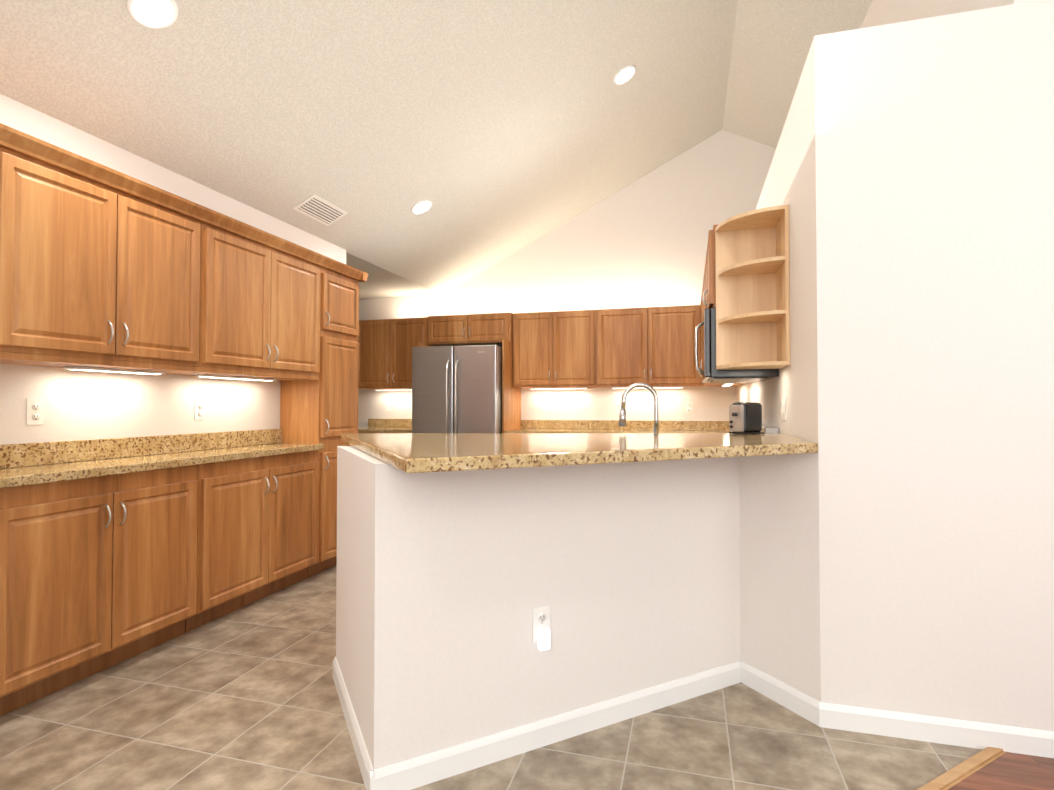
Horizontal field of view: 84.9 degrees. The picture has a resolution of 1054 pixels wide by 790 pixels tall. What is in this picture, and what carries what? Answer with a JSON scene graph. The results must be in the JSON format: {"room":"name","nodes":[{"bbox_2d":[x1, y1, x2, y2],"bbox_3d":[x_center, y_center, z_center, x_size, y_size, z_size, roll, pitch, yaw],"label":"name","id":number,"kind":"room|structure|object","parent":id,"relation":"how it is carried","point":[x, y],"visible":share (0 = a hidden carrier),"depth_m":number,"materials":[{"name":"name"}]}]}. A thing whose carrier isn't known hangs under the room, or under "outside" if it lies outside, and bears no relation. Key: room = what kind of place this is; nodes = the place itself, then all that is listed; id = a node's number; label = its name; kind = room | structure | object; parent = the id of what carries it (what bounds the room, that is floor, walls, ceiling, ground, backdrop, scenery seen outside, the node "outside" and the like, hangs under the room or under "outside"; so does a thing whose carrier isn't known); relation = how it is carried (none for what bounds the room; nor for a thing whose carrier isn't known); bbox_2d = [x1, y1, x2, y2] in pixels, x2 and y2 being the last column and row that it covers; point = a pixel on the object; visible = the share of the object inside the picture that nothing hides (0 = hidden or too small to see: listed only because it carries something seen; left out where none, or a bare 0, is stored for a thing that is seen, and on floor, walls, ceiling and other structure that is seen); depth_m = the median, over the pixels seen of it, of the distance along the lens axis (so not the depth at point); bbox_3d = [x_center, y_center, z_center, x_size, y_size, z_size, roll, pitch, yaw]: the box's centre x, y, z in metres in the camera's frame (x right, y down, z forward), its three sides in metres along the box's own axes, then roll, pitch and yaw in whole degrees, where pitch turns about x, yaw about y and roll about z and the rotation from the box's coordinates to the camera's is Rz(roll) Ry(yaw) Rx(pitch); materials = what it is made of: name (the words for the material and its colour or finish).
{"room":"kitchen","nodes":[
{"label":"kitchen","id":0,"kind":"room"},
{"bbox_2d":[0,94,345,444],"bbox_3d":[-2.329,-0.119,2.147,0.120,2.680,5.570,0,-1,16],"label":"wall","id":1,"kind":"structure","parent":0,"point":[82,405],"depth_m":2.96,"materials":[{"name":"paint"}]},
{"bbox_2d":[0,147,3,182],"bbox_3d":[-2.222,-0.545,1.690,0.336,0.757,0.923,0,-1,16],"label":"upper cabinet","id":2,"kind":"object","parent":1,"relation":"attached to","point":[1,149],"depth_m":2.12,"materials":[{"name":"brown wood"}]},
{"bbox_2d":[0,123,367,281],"bbox_3d":[-1.873,-0.933,2.871,0.368,0.064,3.431,0,-1,16],"label":"crown molding","id":3,"kind":"structure","parent":2,"relation":"on","point":[25,144],"depth_m":2.69,"materials":[{"name":"brown wood"}]},
{"bbox_2d":[26,399,43,424],"bbox_3d":[-2.155,0.078,2.525,0.009,0.115,0.070,0,-1,16],"label":"outlet","id":4,"kind":"object","parent":1,"relation":"attached to","point":[34,411],"visible":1,"depth_m":2.52,"materials":[{"name":"white plastic"}]},
{"bbox_2d":[0,148,207,370],"bbox_3d":[-1.969,-0.527,2.586,0.336,0.757,0.940,0,-1,16],"label":"upper cabinet","id":5,"kind":"object","parent":1,"relation":"attached to","point":[94,276],"depth_m":2.45,"materials":[{"name":"brown wood"}]},
{"bbox_2d":[194,400,204,419],"bbox_3d":[-1.916,0.094,3.372,0.009,0.115,0.070,0,-1,16],"label":"outlet","id":6,"kind":"object","parent":1,"relation":"attached to","point":[199,409],"visible":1,"depth_m":3.37,"materials":[{"name":"white plastic"}]},
{"bbox_2d":[184,225,319,378],"bbox_3d":[-1.706,-0.509,3.519,0.336,0.757,1.000,0,-1,16],"label":"upper cabinet","id":7,"kind":"object","parent":1,"relation":"attached to","point":[264,302],"depth_m":3.39,"materials":[{"name":"brown wood"}]},
{"bbox_2d":[346,252,440,298],"bbox_3d":[-2.423,-1.233,6.140,2.454,0.100,2.262,0,-1,16],"label":"ceiling","id":8,"kind":"structure","parent":0,"point":[381,283],"depth_m":6.21,"materials":[{"name":"white paint"}]},
{"bbox_2d":[0,0,872,294],"bbox_3d":[1.015,-1.948,1.209,6.885,2.000,9.912,0,-1,16],"label":"ceiling","id":9,"kind":"structure","parent":0,"point":[494,132],"depth_m":3.70,"materials":[{"name":"white paint"}]},
{"bbox_2d":[127,0,177,28],"bbox_3d":[-1.532,-1.579,2.361,0.168,0.094,0.186,0,-1,16],"label":"recessed light","id":10,"kind":"object","parent":9,"relation":"in","point":[156,14],"visible":1,"depth_m":2.37,"materials":[{"name":"white"}]},
{"bbox_2d":[293,194,346,225],"bbox_3d":[-1.486,-1.323,4.162,0.172,0.090,0.400,0,-1,16],"label":"ceiling vent","id":11,"kind":"object","parent":9,"relation":"in","point":[319,209],"visible":1,"depth_m":4.14,"materials":[{"name":"white metal"}]},
{"bbox_2d":[411,200,431,214],"bbox_3d":[-0.865,-1.534,4.728,0.168,0.094,0.186,0,-1,16],"label":"recessed light","id":12,"kind":"object","parent":9,"relation":"in","point":[421,207],"visible":0.98,"depth_m":4.72,"materials":[{"name":"white"}]},
{"bbox_2d":[613,64,635,84],"bbox_3d":[0.726,-2.371,4.280,0.168,0.094,0.186,0,-1,16],"label":"recessed light","id":13,"kind":"object","parent":9,"relation":"in","point":[625,74],"visible":1,"depth_m":4.27,"materials":[{"name":"white"}]},
{"bbox_2d":[0,565,982,789],"bbox_3d":[-0.651,1.238,1.715,10.000,0.050,9.700,0,-1,16],"label":"floor","id":14,"kind":"structure","parent":0,"point":[246,697],"depth_m":2.03,"materials":[{"name":"beige tile"}]},
{"bbox_2d":[0,463,207,715],"bbox_3d":[-1.969,0.791,2.561,0.336,0.876,0.940,0,-1,16],"label":"base cabinet","id":15,"kind":"object","parent":14,"relation":"on","point":[99,574],"depth_m":2.45,"materials":[{"name":"brown wood"}]},
{"bbox_2d":[0,429,323,487],"bbox_3d":[-1.950,0.283,2.596,0.358,0.138,2.884,0,-1,16],"label":"countertop","id":16,"kind":"structure","parent":15,"relation":"on","point":[22,464],"depth_m":2.80,"materials":[{"name":"stone"}]},
{"bbox_2d":[204,449,323,623],"bbox_3d":[-1.706,0.809,3.494,0.336,0.876,1.000,0,-1,16],"label":"base cabinet","id":17,"kind":"object","parent":14,"relation":"on","point":[264,516],"depth_m":3.40,"materials":[{"name":"brown wood"}]},
{"bbox_2d":[280,267,358,569],"bbox_3d":[-1.504,0.193,4.221,0.336,2.136,0.478,0,-1,16],"label":"tall cabinet","id":18,"kind":"object","parent":14,"relation":"on","point":[319,411],"depth_m":4.06,"materials":[{"name":"brown wood"}]},
{"bbox_2d":[412,345,501,432],"bbox_3d":[-0.660,0.406,6.201,0.928,1.785,0.828,0,-1,16],"label":"refrigerator","id":19,"kind":"object","parent":14,"relation":"on","point":[456,389],"visible":0.56,"depth_m":5.86,"materials":[{"name":"silver metal"}]},
{"bbox_2d":[336,446,820,769],"bbox_3d":[0.093,0.722,2.210,1.947,1.000,1.213,0,-1,16],"label":"wall","id":20,"kind":"structure","parent":14,"relation":"on","point":[637,576],"depth_m":2.08,"materials":[{"name":"paint"}]},
{"bbox_2d":[532,605,549,641],"bbox_3d":[0.051,0.798,2.003,0.070,0.115,0.009,1,-1,-28],"label":"outlet","id":21,"kind":"object","parent":20,"relation":"attached to","point":[540,617],"visible":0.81,"depth_m":2.00,"materials":[{"name":"white plastic"}]},
{"bbox_2d":[538,628,550,650],"bbox_3d":[0.059,0.846,1.987,0.044,0.073,0.024,1,-1,-28],"label":"night light","id":22,"kind":"object","parent":21,"relation":"attached to","point":[544,639],"visible":0.96,"depth_m":1.98,"materials":[{"name":"white plastic"}]},
{"bbox_2d":[341,433,817,472],"bbox_3d":[0.029,0.203,2.300,2.109,0.038,1.744,0,-1,16],"label":"peninsula bar","id":23,"kind":"object","parent":20,"relation":"on","point":[422,452],"visible":1,"depth_m":1.95,"materials":[{"name":"stone"}]},
{"bbox_2d":[729,402,763,434],"bbox_3d":[1.044,0.116,2.759,0.156,0.152,0.096,1,-1,-28],"label":"toaster","id":24,"kind":"object","parent":23,"relation":"on","point":[745,418],"visible":1,"depth_m":2.72,"materials":[{"name":"silver plastic"}]},
{"bbox_2d":[760,424,778,432],"bbox_3d":[1.088,0.717,3.495,0.721,1.060,0.754,0,-1,16],"label":"range","id":25,"kind":"object","parent":14,"relation":"on","point":[768,428],"depth_m":3.06,"materials":[{"name":"silver metal"}]},
{"bbox_2d":[736,4,1025,727],"bbox_3d":[1.913,-0.030,3.926,0.631,2.570,3.880,0,-1,16],"label":"wall block","id":26,"kind":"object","parent":14,"relation":"on","point":[891,180],"visible":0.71,"depth_m":2.06,"materials":[{"name":"paint"}]},
{"bbox_2d":[333,657,1053,789],"bbox_3d":[0.859,1.155,0.927,6.665,0.085,3.000,0,-1,16],"label":"baseboard","id":27,"kind":"structure","parent":26,"relation":"attached to","point":[419,771],"depth_m":2.03,"materials":[{"name":"white wood"}]},
{"bbox_2d":[702,225,717,321],"bbox_3d":[1.268,-0.694,3.472,0.351,0.450,0.760,0,-1,16],"label":"upper cabinet","id":28,"kind":"object","parent":26,"relation":"attached to","point":[708,298],"depth_m":3.17,"materials":[{"name":"brown wood"}]},
{"bbox_2d":[694,308,778,382],"bbox_3d":[1.230,-0.272,3.474,0.427,0.388,0.756,0,-1,16],"label":"over-the-range microwave","id":29,"kind":"object","parent":28,"relation":"attached to","point":[709,372],"visible":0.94,"depth_m":3.15,"materials":[{"name":"black plastic"}]},
{"bbox_2d":[698,296,733,386],"bbox_3d":[1.748,-0.489,5.170,0.351,0.795,0.923,0,-1,16],"label":"upper cabinet","id":30,"kind":"object","parent":26,"relation":"attached to","point":[701,296],"depth_m":5.22,"materials":[{"name":"brown wood"}]},
{"bbox_2d":[702,382,742,384],"bbox_3d":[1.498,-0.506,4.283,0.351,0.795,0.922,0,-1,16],"label":"upper cabinet","id":31,"kind":"object","parent":26,"relation":"attached to","point":[704,383],"depth_m":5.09,"materials":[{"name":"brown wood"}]},
{"bbox_2d":[715,205,789,369],"bbox_3d":[1.131,-0.515,2.921,0.318,0.760,0.318,0,-1,16],"label":"shelf","id":32,"kind":"object","parent":26,"relation":"attached to","point":[752,294],"visible":1,"depth_m":3.04,"materials":[{"name":"brown wood"}]},
{"bbox_2d":[781,397,785,420],"bbox_3d":[1.292,0.075,2.905,0.011,0.115,0.115,0,-1,16],"label":"light switch","id":33,"kind":"object","parent":26,"relation":"attached to","point":[783,408],"visible":1,"depth_m":2.88,"materials":[{"name":"white plastic"}]},
{"bbox_2d":[917,747,1005,789],"bbox_3d":[0.066,1.195,1.105,3.555,0.012,0.046,1,-1,-29],"label":"threshold strip","id":34,"kind":"object","parent":14,"relation":"on","point":[958,773],"depth_m":1.85,"materials":[{"name":"brown wood"}]},
{"bbox_3d":[-0.265,0.861,6.201,3.593,0.875,0.651,0,-1,16],"label":"base cabinet","id":35,"kind":"object","parent":14,"relation":"on","visible":0},
{"bbox_2d":[358,419,730,432],"bbox_3d":[0.017,0.352,6.140,4.216,0.138,0.635,0,-1,16],"label":"countertop","id":36,"kind":"structure","parent":35,"relation":"on","point":[527,426],"depth_m":6.18,"materials":[{"name":"stone"}]},
{"bbox_3d":[0.144,0.795,2.781,2.153,0.875,1.034,0,-1,16],"label":"cabinet","id":37,"kind":"object","parent":14,"relation":"on","visible":0},
{"bbox_3d":[0.150,0.336,2.827,2.160,0.042,1.106,0,-1,16],"label":"countertop","id":38,"kind":"structure","parent":37,"relation":"on","visible":0},
{"bbox_2d":[619,383,658,432],"bbox_3d":[0.597,0.131,3.028,0.221,0.381,0.123,0,-1,16],"label":"faucet","id":39,"kind":"object","parent":38,"relation":"on","point":[622,418],"visible":0.75,"depth_m":3.00,"materials":[{"name":"silver metal"}]},
{"bbox_2d":[358,130,775,430],"bbox_3d":[0.652,-0.848,6.378,10.000,4.300,0.120,0,-1,16],"label":"wall","id":40,"kind":"structure","parent":0,"point":[641,242],"depth_m":6.21,"materials":[{"name":"paint"}]},
{"bbox_2d":[385,402,390,410],"bbox_3d":[-1.676,0.148,6.947,0.070,0.115,0.011,0,-1,16],"label":"light switch","id":41,"kind":"object","parent":40,"relation":"attached to","point":[387,406],"visible":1,"depth_m":6.94,"materials":[{"name":"white plastic"}]},
{"bbox_2d":[358,305,702,432],"bbox_3d":[-0.130,0.216,6.192,3.865,2.165,0.620,0,-1,16],"label":"upper cabinet","id":42,"kind":"object","parent":40,"relation":"attached to","point":[653,347],"visible":0.9,"depth_m":6.03,"materials":[{"name":"brown wood"}]},
{"bbox_2d":[540,402,545,411],"bbox_3d":[0.182,0.148,6.424,0.070,0.115,0.009,0,-1,16],"label":"outlet","id":43,"kind":"object","parent":40,"relation":"attached to","point":[542,406],"visible":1,"depth_m":6.42,"materials":[{"name":"white plastic"}]},
{"bbox_2d":[616,402,620,412],"bbox_3d":[0.990,0.144,6.197,0.070,0.115,0.009,0,-1,16],"label":"outlet","id":44,"kind":"object","parent":40,"relation":"attached to","point":[618,406],"visible":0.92,"depth_m":6.20,"materials":[{"name":"white plastic"}]},
{"bbox_2d":[686,402,692,412],"bbox_3d":[1.693,0.140,5.998,0.070,0.115,0.009,0,-1,16],"label":"outlet","id":45,"kind":"object","parent":40,"relation":"attached to","point":[689,407],"visible":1,"depth_m":6.00,"materials":[{"name":"white plastic"}]},
{"bbox_2d":[860,0,1053,731],"bbox_3d":[3.568,-0.854,3.475,2.810,4.200,3.880,0,-1,16],"label":"wall block","id":46,"kind":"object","parent":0,"point":[1034,50],"visible":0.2,"depth_m":1.97,"materials":[{"name":"paint"}]},
{"bbox_2d":[948,752,1053,789],"bbox_3d":[-0.126,1.222,0.994,8.597,0.053,8.597,0,-1,16],"label":"floor","id":47,"kind":"structure","parent":0,"point":[1010,771],"depth_m":1.83,"materials":[{"name":"brown wood"}]}
]}

